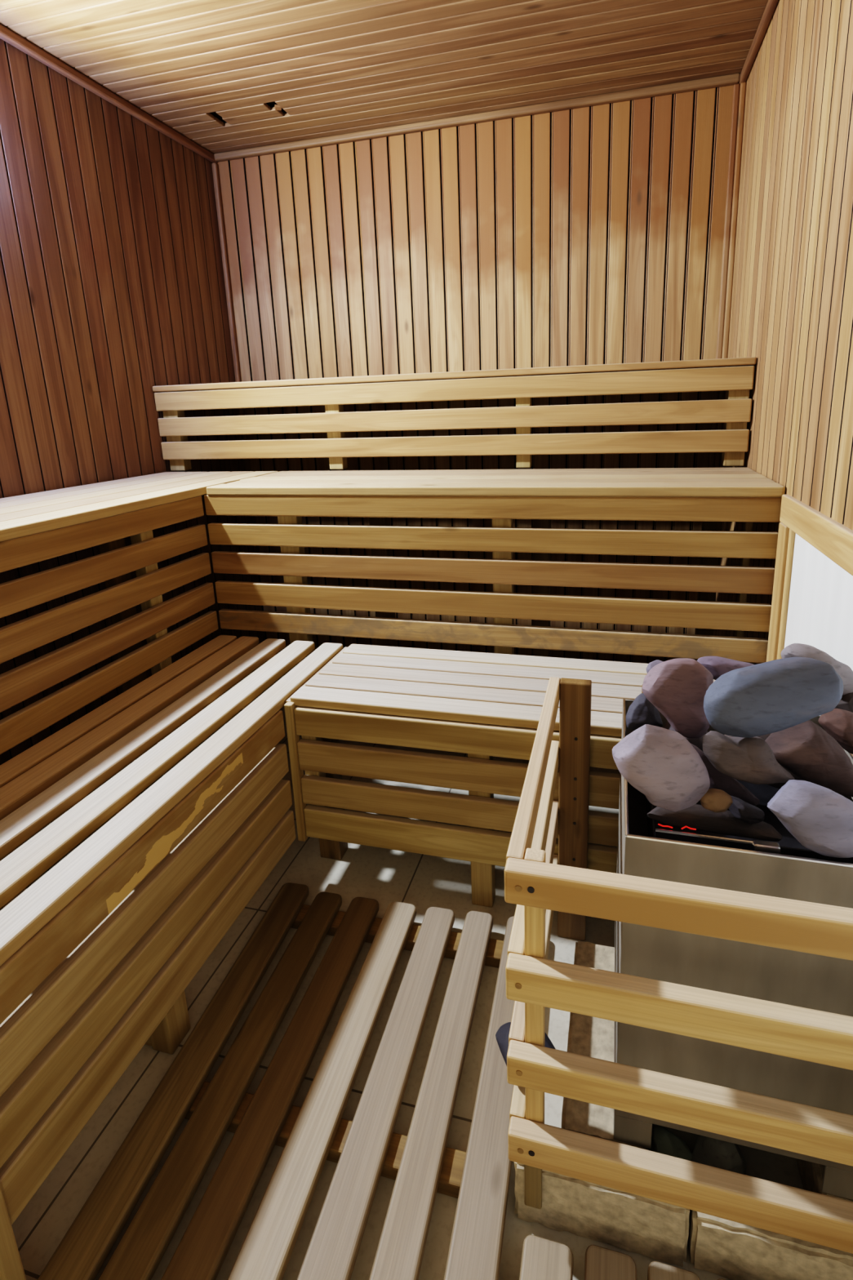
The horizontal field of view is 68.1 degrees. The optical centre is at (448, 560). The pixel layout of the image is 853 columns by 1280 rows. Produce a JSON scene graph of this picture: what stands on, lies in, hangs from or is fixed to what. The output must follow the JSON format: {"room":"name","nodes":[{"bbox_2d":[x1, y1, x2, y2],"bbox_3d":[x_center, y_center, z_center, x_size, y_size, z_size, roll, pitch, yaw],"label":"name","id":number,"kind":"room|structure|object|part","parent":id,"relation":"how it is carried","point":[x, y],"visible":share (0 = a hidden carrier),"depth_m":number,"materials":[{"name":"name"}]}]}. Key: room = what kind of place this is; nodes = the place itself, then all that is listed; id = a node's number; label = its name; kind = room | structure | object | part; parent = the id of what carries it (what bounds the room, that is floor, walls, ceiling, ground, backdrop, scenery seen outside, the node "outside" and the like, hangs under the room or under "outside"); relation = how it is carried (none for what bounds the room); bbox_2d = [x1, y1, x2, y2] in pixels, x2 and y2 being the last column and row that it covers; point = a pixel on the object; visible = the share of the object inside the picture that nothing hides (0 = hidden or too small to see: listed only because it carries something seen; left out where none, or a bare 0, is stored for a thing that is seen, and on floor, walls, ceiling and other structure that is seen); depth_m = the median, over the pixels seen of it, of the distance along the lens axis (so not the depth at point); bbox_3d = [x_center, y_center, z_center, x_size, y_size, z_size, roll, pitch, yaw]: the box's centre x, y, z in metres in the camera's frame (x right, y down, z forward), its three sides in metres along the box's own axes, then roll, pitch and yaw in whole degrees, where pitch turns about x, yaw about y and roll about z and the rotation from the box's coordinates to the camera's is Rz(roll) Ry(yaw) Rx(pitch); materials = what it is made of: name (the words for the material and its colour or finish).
{"room":"spa","nodes":[
{"label":"spa","id":0,"kind":"room"},
{"bbox_2d":[0,38,265,764],"bbox_3d":[-1.315,-0.287,1.550,0.060,2.275,2.900,2,14,15],"label":"wall","id":1,"kind":"structure","parent":0,"point":[113,287],"depth_m":2.03,"materials":[{"name":"brown wood"}]},
{"bbox_2d":[0,23,217,163],"bbox_3d":[-1.316,-1.310,1.261,0.024,0.030,2.850,2,14,15],"label":"trim","id":2,"kind":"structure","parent":1,"relation":"attached to","point":[6,34],"depth_m":1.99,"materials":[{"name":"brown wood"}]},
{"bbox_2d":[0,0,768,153],"bbox_3d":[-0.341,-1.340,1.015,2.132,0.080,2.906,2,14,15],"label":"ceiling","id":3,"kind":"structure","parent":0,"point":[331,67],"depth_m":1.88,"materials":[{"name":"brown wood"}]},
{"bbox_2d":[215,102,283,124],"bbox_3d":[-0.699,-1.597,2.243,0.244,0.012,0.103,2,14,15],"label":"ceiling hatch","id":4,"kind":"object","parent":3,"relation":"attached to","point":[260,111],"visible":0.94,"depth_m":2.24,"materials":[{"name":"brown wood"}]},
{"bbox_2d":[11,654,803,1279],"bbox_3d":[-0.288,0.912,1.341,2.500,0.060,3.450,2,14,15],"label":"floor","id":5,"kind":"structure","parent":0,"point":[385,876],"depth_m":1.14,"materials":[{"name":"tile"}]},
{"bbox_2d":[0,471,277,793],"bbox_3d":[-1.096,0.405,1.380,0.474,0.960,2.220,2,14,15],"label":"bench","id":6,"kind":"object","parent":5,"relation":"on","point":[37,526],"visible":0.86,"depth_m":1.51,"materials":[{"name":"brown wood"}]},
{"bbox_3d":[-0.944,0.222,1.055,0.022,0.413,1.776,2,14,15],"label":"slat panel","id":7,"kind":"part","parent":6,"relation":"part of","materials":[{"name":"orange wood"}]},
{"bbox_3d":[-0.855,0.326,1.719,0.035,0.934,0.055,2,14,15],"label":"post","id":8,"kind":"part","parent":6,"relation":"part of","materials":[{"name":"brown wood"}]},
{"bbox_3d":[-1.111,-0.049,1.268,0.474,0.024,2.220,2,14,15],"label":"plank seat","id":9,"kind":"part","parent":6,"relation":"part of","materials":[{"name":"brown wood"}]},
{"bbox_3d":[-0.795,0.315,1.756,0.036,0.934,0.046,2,14,15],"label":"post","id":10,"kind":"part","parent":6,"relation":"part of","materials":[{"name":"brown wood"}]},
{"bbox_2d":[0,635,342,1279],"bbox_3d":[-0.635,0.620,1.382,0.424,0.510,1.186,2,14,15],"label":"bench","id":11,"kind":"object","parent":5,"relation":"on","point":[100,954],"visible":0.98,"depth_m":1.10,"materials":[{"name":"brown wood"}]},
{"bbox_3d":[-0.633,0.773,0.802,0.118,0.490,0.026,2,14,15],"label":"post","id":12,"kind":"part","parent":11,"relation":"part of","materials":[{"name":"brown wood"}]},
{"bbox_3d":[-0.854,0.675,1.237,0.045,0.392,0.055,2,14,15],"label":"leg","id":13,"kind":"part","parent":11,"relation":"part of","materials":[{"name":"beige wood"}]},
{"bbox_3d":[-0.495,0.612,1.157,0.030,0.348,0.785,2,14,15],"label":"slat panel","id":14,"kind":"part","parent":11,"relation":"part of","materials":[{"name":"brown wood"}]},
{"bbox_3d":[-0.717,0.893,1.256,0.332,0.045,0.045,2,14,15],"label":"foot rail","id":15,"kind":"part","parent":11,"relation":"part of","materials":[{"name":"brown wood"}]},
{"bbox_3d":[-0.540,0.686,1.156,0.046,0.484,0.055,2,14,15],"label":"leg","id":16,"kind":"part","parent":11,"relation":"part of","materials":[{"name":"brown wood"}]},
{"bbox_3d":[-0.644,0.381,1.337,0.412,0.024,1.160,2,14,15],"label":"plank seat","id":17,"kind":"part","parent":11,"relation":"part of","materials":[{"name":"brown wood"}]},
{"bbox_2d":[37,882,515,1279],"bbox_3d":[-0.231,0.955,0.928,0.649,0.050,1.186,2,14,15],"label":"duckboard","id":18,"kind":"object","parent":5,"relation":"on","point":[365,1148],"visible":0.94,"depth_m":1.02,"materials":[{"name":"brown wood"}]},
{"bbox_2d":[204,466,785,746],"bbox_3d":[0.100,0.221,1.958,1.539,0.960,0.444,2,14,15],"label":"bench","id":19,"kind":"object","parent":5,"relation":"on","point":[711,496],"visible":0.84,"depth_m":1.68,"materials":[{"name":"brown wood"}]},
{"bbox_3d":[-0.454,0.048,1.872,0.061,0.494,0.036,2,14,15],"label":"post","id":20,"kind":"part","parent":19,"relation":"part of","materials":[{"name":"brown wood"}]},
{"bbox_3d":[-0.213,0.198,2.151,0.055,0.934,0.050,2,14,15],"label":"post","id":21,"kind":"part","parent":19,"relation":"part of","materials":[{"name":"brown wood"}]},
{"bbox_2d":[152,356,756,471],"bbox_3d":[-0.030,-0.520,2.324,2.017,0.310,0.537,2,14,15],"label":"backrest","id":22,"kind":"object","parent":19,"relation":"on","point":[735,375],"visible":1,"depth_m":2.02,"materials":[{"name":"brown wood"}]},
{"bbox_3d":[-1.020,-0.484,2.363,0.063,0.288,0.044,2,14,15],"label":"post","id":23,"kind":"part","parent":22,"relation":"part of","materials":[{"name":"brown wood"}]},
{"bbox_3d":[-0.393,-0.466,2.199,0.052,0.288,0.044,2,14,15],"label":"post","id":24,"kind":"part","parent":22,"relation":"part of","materials":[{"name":"brown wood"}]},
{"bbox_3d":[0.244,-0.447,2.033,0.047,0.288,0.044,2,14,15],"label":"post","id":25,"kind":"part","parent":22,"relation":"part of","materials":[{"name":"brown wood"}]},
{"bbox_3d":[0.856,-0.428,1.874,0.057,0.288,0.044,2,14,15],"label":"post","id":26,"kind":"part","parent":22,"relation":"part of","materials":[{"name":"brown wood"}]},
{"bbox_3d":[0.038,0.029,1.703,1.535,0.413,0.022,2,14,15],"label":"slat panel","id":27,"kind":"part","parent":19,"relation":"part of","materials":[{"name":"orange wood"}]},
{"bbox_3d":[0.088,-0.233,1.845,1.532,0.024,0.444,2,14,15],"label":"plank seat","id":28,"kind":"part","parent":19,"relation":"part of","materials":[{"name":"brown wood"}]},
{"bbox_3d":[0.150,0.066,1.715,0.052,0.494,0.036,2,14,15],"label":"post","id":29,"kind":"part","parent":19,"relation":"part of","materials":[{"name":"brown wood"}]},
{"bbox_3d":[0.298,0.213,2.018,0.052,0.934,0.050,2,14,15],"label":"post","id":30,"kind":"part","parent":19,"relation":"part of","materials":[{"name":"brown wood"}]},
{"bbox_3d":[0.768,0.227,1.895,0.045,0.934,0.050,2,14,15],"label":"post","id":31,"kind":"part","parent":19,"relation":"part of","materials":[{"name":"brown wood"}]},
{"bbox_2d":[284,644,715,907],"bbox_3d":[0.204,0.545,1.569,1.119,0.510,0.369,2,14,15],"label":"bench","id":32,"kind":"object","parent":5,"relation":"on","point":[484,706],"visible":0.66,"depth_m":1.47,"materials":[{"name":"brown wood"}]},
{"bbox_3d":[-0.330,0.507,1.556,0.038,0.346,0.038,2,14,15],"label":"post","id":33,"kind":"part","parent":32,"relation":"part of","materials":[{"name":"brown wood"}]},
{"bbox_3d":[-0.316,0.571,1.653,0.060,0.455,0.050,2,14,15],"label":"leg","id":34,"kind":"part","parent":32,"relation":"part of","materials":[{"name":"brown wood"}]},
{"bbox_3d":[0.172,0.530,1.395,1.094,0.348,0.022,2,14,15],"label":"slat panel","id":35,"kind":"part","parent":32,"relation":"part of","materials":[{"name":"brown wood"}]},
{"bbox_3d":[0.078,0.586,1.470,0.051,0.486,0.042,2,14,15],"label":"leg","id":36,"kind":"part","parent":32,"relation":"part of","materials":[{"name":"brown wood"}]},
{"bbox_3d":[0.204,0.306,1.517,1.108,0.022,0.353,2,14,15],"label":"plank seat","id":37,"kind":"part","parent":32,"relation":"part of","materials":[{"name":"brown wood"}]},
{"bbox_2d":[514,1161,690,1264],"bbox_3d":[0.219,0.913,0.914,0.239,0.113,0.066,2,14,15],"label":"hearth stone","id":38,"kind":"object","parent":5,"relation":"on","point":[628,1222],"visible":0.62,"depth_m":0.88,"materials":[{"name":"beige stone"}]},
{"bbox_2d":[560,941,645,1149],"bbox_3d":[0.276,0.867,1.118,0.124,0.100,0.366,2,14,15],"label":"hearth stone","id":39,"kind":"object","parent":5,"relation":"on","point":[588,1036],"visible":0.29,"depth_m":1.08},
{"bbox_2d":[613,697,852,1199],"bbox_3d":[0.453,0.563,1.016,0.344,0.523,0.399,2,14,15],"label":"stove","id":40,"kind":"object","parent":39,"relation":"on","point":[650,848],"visible":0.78,"depth_m":0.83,"materials":[{"name":"metal"}]},
{"bbox_2d":[626,693,662,730],"bbox_3d":[0.331,0.257,1.065,0.060,0.064,0.046,-1,14,2],"label":"stone","id":41,"kind":"object","parent":40,"relation":"on","point":[641,712],"visible":0.77,"depth_m":1.05,"materials":[{"name":"grey stone"}]},
{"bbox_2d":[646,659,663,672],"bbox_3d":[0.384,0.203,1.137,0.052,0.049,0.041,0,14,7],"label":"stone","id":42,"kind":"object","parent":40,"relation":"on","point":[651,664],"visible":0.15,"depth_m":1.13,"materials":[{"name":"grey stone"}]},
{"bbox_2d":[612,724,710,812],"bbox_3d":[0.284,0.275,0.842,0.127,0.117,0.069,0,14,7],"label":"stone","id":43,"kind":"object","parent":40,"relation":"on","point":[660,763],"visible":1,"depth_m":0.82,"materials":[{"name":"stone"}]},
{"bbox_2d":[648,1125,692,1160],"bbox_3d":[0.344,0.917,0.976,0.064,0.058,0.056,2,14,15],"label":"stone","id":44,"kind":"object","parent":40,"relation":"in","point":[664,1141],"visible":0.5,"depth_m":0.97,"materials":[{"name":"stone"}]},
{"bbox_2d":[642,657,713,737],"bbox_3d":[0.354,0.212,0.973,0.108,0.124,0.063,1,14,11],"label":"stone","id":45,"kind":"object","parent":40,"relation":"on","point":[677,687],"visible":0.89,"depth_m":0.95,"materials":[{"name":"stone"}]},
{"bbox_2d":[662,721,707,751],"bbox_3d":[0.400,0.315,1.039,0.101,0.102,0.070,-1,14,2],"label":"stone","id":46,"kind":"object","parent":40,"relation":"in","point":[697,742],"visible":0.06,"depth_m":1.01,"materials":[{"name":"stone"}]},
{"bbox_2d":[647,804,782,841],"bbox_3d":[0.372,0.364,0.881,0.188,0.058,0.040,-1,14,6],"label":"stone","id":47,"kind":"object","parent":40,"relation":"in","point":[695,816],"visible":0.79,"depth_m":0.86,"materials":[{"name":"brown stone"}]},
{"bbox_2d":[728,795,764,824],"bbox_3d":[0.405,0.340,0.861,0.049,0.038,0.035,0,14,9],"label":"stone","id":48,"kind":"object","parent":47,"relation":"on","point":[741,810],"visible":0.93,"depth_m":0.85,"materials":[{"name":"grey stone"}]},
{"bbox_2d":[700,788,733,812],"bbox_3d":[0.358,0.321,0.844,0.042,0.030,0.028,-2,14,0],"label":"stone","id":49,"kind":"object","parent":40,"relation":"on","point":[715,800],"visible":0.98,"depth_m":0.83,"materials":[{"name":"orange stone"}]},
{"bbox_2d":[697,656,753,679],"bbox_3d":[0.493,0.192,1.104,0.117,0.051,0.046,-1,14,4],"label":"stone","id":50,"kind":"object","parent":40,"relation":"on","point":[717,666],"visible":0.42,"depth_m":1.09,"materials":[{"name":"purple stone"}]},
{"bbox_2d":[690,743,759,805],"bbox_3d":[0.395,0.308,0.916,0.118,0.097,0.049,-1,14,5],"label":"stone","id":51,"kind":"object","parent":40,"relation":"on","point":[718,780],"visible":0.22,"depth_m":0.90,"materials":[{"name":"stone"}]},
{"bbox_2d":[627,779,852,863],"bbox_3d":[0.451,0.524,1.007,0.335,0.403,0.390,2,14,15],"label":"basket","id":52,"kind":"object","parent":40,"relation":"on","point":[639,824],"depth_m":0.82,"materials":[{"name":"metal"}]},
{"bbox_2d":[702,730,794,784],"bbox_3d":[0.411,0.270,0.864,0.125,0.077,0.051,0,14,10],"label":"stone","id":53,"kind":"object","parent":40,"relation":"on","point":[751,760],"visible":0.92,"depth_m":0.84,"materials":[{"name":"brown stone"}]},
{"bbox_2d":[703,657,843,737],"bbox_3d":[0.440,0.183,0.847,0.194,0.104,0.062,-3,14,-3],"label":"stone","id":54,"kind":"object","parent":53,"relation":"on","point":[775,695],"visible":1,"depth_m":0.82,"materials":[{"name":"stone"}]},
{"bbox_2d":[724,733,804,788],"bbox_3d":[0.529,0.324,1.048,0.162,0.107,0.074,-2,14,2],"label":"stone","id":55,"kind":"object","parent":40,"relation":"in","point":[778,785],"visible":0.03,"depth_m":1.02,"materials":[{"name":"stone"}]},
{"bbox_2d":[764,720,852,796],"bbox_3d":[0.513,0.277,0.890,0.131,0.110,0.064,1,14,10],"label":"stone","id":56,"kind":"object","parent":40,"relation":"on","point":[806,749],"visible":0.81,"depth_m":0.87,"materials":[{"name":"brown stone"}]},
{"bbox_2d":[767,779,852,857],"bbox_3d":[0.452,0.313,0.766,0.127,0.092,0.060,0,14,6],"label":"stone","id":57,"kind":"object","parent":40,"relation":"on","point":[819,817],"visible":1,"depth_m":0.74,"materials":[{"name":"stone"}]},
{"bbox_2d":[817,708,852,754],"bbox_3d":[0.580,0.252,0.929,0.052,0.069,0.057,-8,15,-24],"label":"stone","id":58,"kind":"object","parent":40,"relation":"on","point":[837,722],"visible":0.88,"depth_m":0.91,"materials":[{"name":"brown stone"}]},
{"bbox_2d":[834,692,852,712],"bbox_3d":[0.618,0.221,0.990,0.033,0.046,0.058,-1,14,3],"label":"stone","id":59,"kind":"object","parent":40,"relation":"on","point":[846,703],"visible":0.25,"depth_m":0.97,"materials":[{"name":"brown stone"}]},
{"bbox_2d":[780,643,852,695],"bbox_3d":[0.582,0.172,0.989,0.115,0.087,0.060,1,14,11],"label":"stone","id":60,"kind":"object","parent":59,"relation":"on","point":[844,671],"visible":0.38,"depth_m":0.97,"materials":[{"name":"grey stone"}]},
{"bbox_2d":[519,1235,725,1279],"bbox_3d":[0.220,1.022,0.591,0.419,0.050,0.548,2,14,15],"label":"duckboard","id":61,"kind":"object","parent":5,"relation":"on","point":[542,1259],"visible":1,"depth_m":0.84,"materials":[{"name":"brown wood"}]},
{"bbox_2d":[504,676,852,1253],"bbox_3d":[0.388,0.613,1.039,0.498,0.620,0.573,2,14,15],"label":"guard","id":62,"kind":"object","parent":5,"relation":"on","point":[540,882],"visible":0.94,"depth_m":0.78,"materials":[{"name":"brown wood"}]},
{"bbox_2d":[495,1022,555,1066],"bbox_3d":[0.119,0.739,0.959,0.079,0.035,0.087,-6,14,-17],"label":"slate","id":63,"kind":"object","parent":62,"relation":"on","point":[502,1034],"visible":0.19,"depth_m":0.96,"materials":[{"name":"stone"}]},
{"bbox_3d":[0.151,0.325,1.044,0.022,0.046,0.544,2,14,15],"label":"rail","id":64,"kind":"part","parent":62,"relation":"part of","materials":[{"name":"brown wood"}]},
{"bbox_3d":[0.161,0.604,1.113,0.022,0.046,0.544,2,14,15],"label":"rail","id":65,"kind":"part","parent":62,"relation":"part of","materials":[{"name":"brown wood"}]},
{"bbox_3d":[0.156,0.466,1.079,0.022,0.048,0.544,2,14,15],"label":"rail","id":66,"kind":"part","parent":62,"relation":"part of","materials":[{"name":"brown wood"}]},
{"bbox_3d":[0.166,0.737,1.145,0.022,0.048,0.544,2,14,15],"label":"rail","id":67,"kind":"part","parent":62,"relation":"part of","materials":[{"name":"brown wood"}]},
{"bbox_3d":[0.117,0.610,0.848,0.025,0.502,0.022,2,14,15],"label":"post","id":68,"kind":"part","parent":62,"relation":"part of","materials":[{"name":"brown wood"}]},
{"bbox_3d":[0.268,0.542,1.345,0.062,0.618,0.025,2,14,15],"label":"post","id":69,"kind":"part","parent":62,"relation":"part of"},
{"bbox_3d":[0.310,0.400,0.715,0.496,0.048,0.026,2,14,15],"label":"rail","id":70,"kind":"part","parent":62,"relation":"part of","materials":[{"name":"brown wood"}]},
{"bbox_3d":[0.315,0.542,0.750,0.496,0.051,0.026,2,14,15],"label":"rail","id":71,"kind":"part","parent":62,"relation":"part of","materials":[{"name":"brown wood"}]},
{"bbox_3d":[0.320,0.679,0.784,0.496,0.048,0.026,2,14,15],"label":"rail","id":72,"kind":"part","parent":62,"relation":"part of","materials":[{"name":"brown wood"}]},
{"bbox_3d":[0.325,0.812,0.817,0.496,0.050,0.026,2,14,15],"label":"rail","id":73,"kind":"part","parent":62,"relation":"part of","materials":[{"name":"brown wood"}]},
{"bbox_2d":[690,1134,746,1174],"bbox_3d":[0.407,0.912,0.959,0.080,0.071,0.073,-7,15,-19],"label":"stone","id":74,"kind":"object","parent":5,"relation":"on","point":[708,1151],"visible":0.39,"depth_m":0.94,"materials":[{"name":"grey stone"}]},
{"bbox_2d":[688,1209,852,1279],"bbox_3d":[0.460,0.927,0.854,0.254,0.099,0.064,2,14,15],"label":"stone block","id":75,"kind":"object","parent":5,"relation":"on","point":[726,1248],"visible":0.5,"depth_m":0.83,"materials":[{"name":"beige stone"}]},
{"bbox_2d":[795,1158,852,1201],"bbox_3d":[0.598,0.876,1.034,0.081,0.100,0.366,2,14,15],"label":"hearth stone","id":76,"kind":"object","parent":5,"relation":"on","point":[811,1174],"visible":0.06,"depth_m":0.91,"materials":[{"name":"brown stone"}]},
{"bbox_2d":[217,84,733,663],"bbox_3d":[0.062,-0.599,2.625,2.102,2.275,0.060,2,14,15],"label":"wall","id":77,"kind":"structure","parent":0,"point":[590,235],"depth_m":2.46,"materials":[{"name":"brown wood"}]},
{"bbox_2d":[211,162,259,552],"bbox_3d":[-0.933,-0.827,2.790,0.022,1.665,0.022,2,14,15],"label":"trim","id":78,"kind":"structure","parent":77,"relation":"attached to","point":[215,166],"depth_m":2.70,"materials":[{"name":"brown wood"}]},
{"bbox_2d":[213,73,740,161],"bbox_3d":[0.003,-1.622,2.332,1.986,0.026,0.028,2,14,15],"label":"trim","id":79,"kind":"structure","parent":77,"relation":"attached to","point":[730,79],"depth_m":2.28,"materials":[{"name":"brown wood"}]},
{"bbox_2d":[708,81,746,467],"bbox_3d":[0.994,-0.771,2.286,0.038,1.669,0.024,2,14,15],"label":"trim","id":80,"kind":"structure","parent":77,"relation":"attached to","point":[739,91],"depth_m":2.19,"materials":[{"name":"brown wood"}]},
{"bbox_2d":[713,0,852,664],"bbox_3d":[0.704,-0.226,1.023,0.070,2.275,2.900,2,14,15],"label":"wall","id":81,"kind":"structure","parent":0,"point":[792,306],"depth_m":1.40,"materials":[{"name":"beige wood"}]},
{"bbox_2d":[738,0,778,84],"bbox_3d":[0.617,-1.253,0.757,0.022,0.030,2.850,2,14,15],"label":"trim","id":82,"kind":"structure","parent":81,"relation":"attached to","point":[771,5],"depth_m":1.83,"materials":[{"name":"brown wood"}]},
{"bbox_2d":[766,494,852,671],"bbox_3d":[0.591,0.496,0.806,0.026,0.944,1.590,2,14,15],"label":"shield","id":83,"kind":"object","parent":81,"relation":"attached to","point":[812,602],"visible":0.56,"depth_m":1.24,"materials":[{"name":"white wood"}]},
{"bbox_3d":[0.576,0.069,0.700,0.026,0.064,1.588,2,14,15],"label":"rail","id":84,"kind":"part","parent":83,"relation":"part of","materials":[{"name":"brown wood"}]},
{"bbox_3d":[0.591,0.534,0.776,0.008,0.885,1.515,2,14,15],"label":"white panel","id":85,"kind":"part","parent":83,"relation":"part of","materials":[{"name":"white"}]}
]}

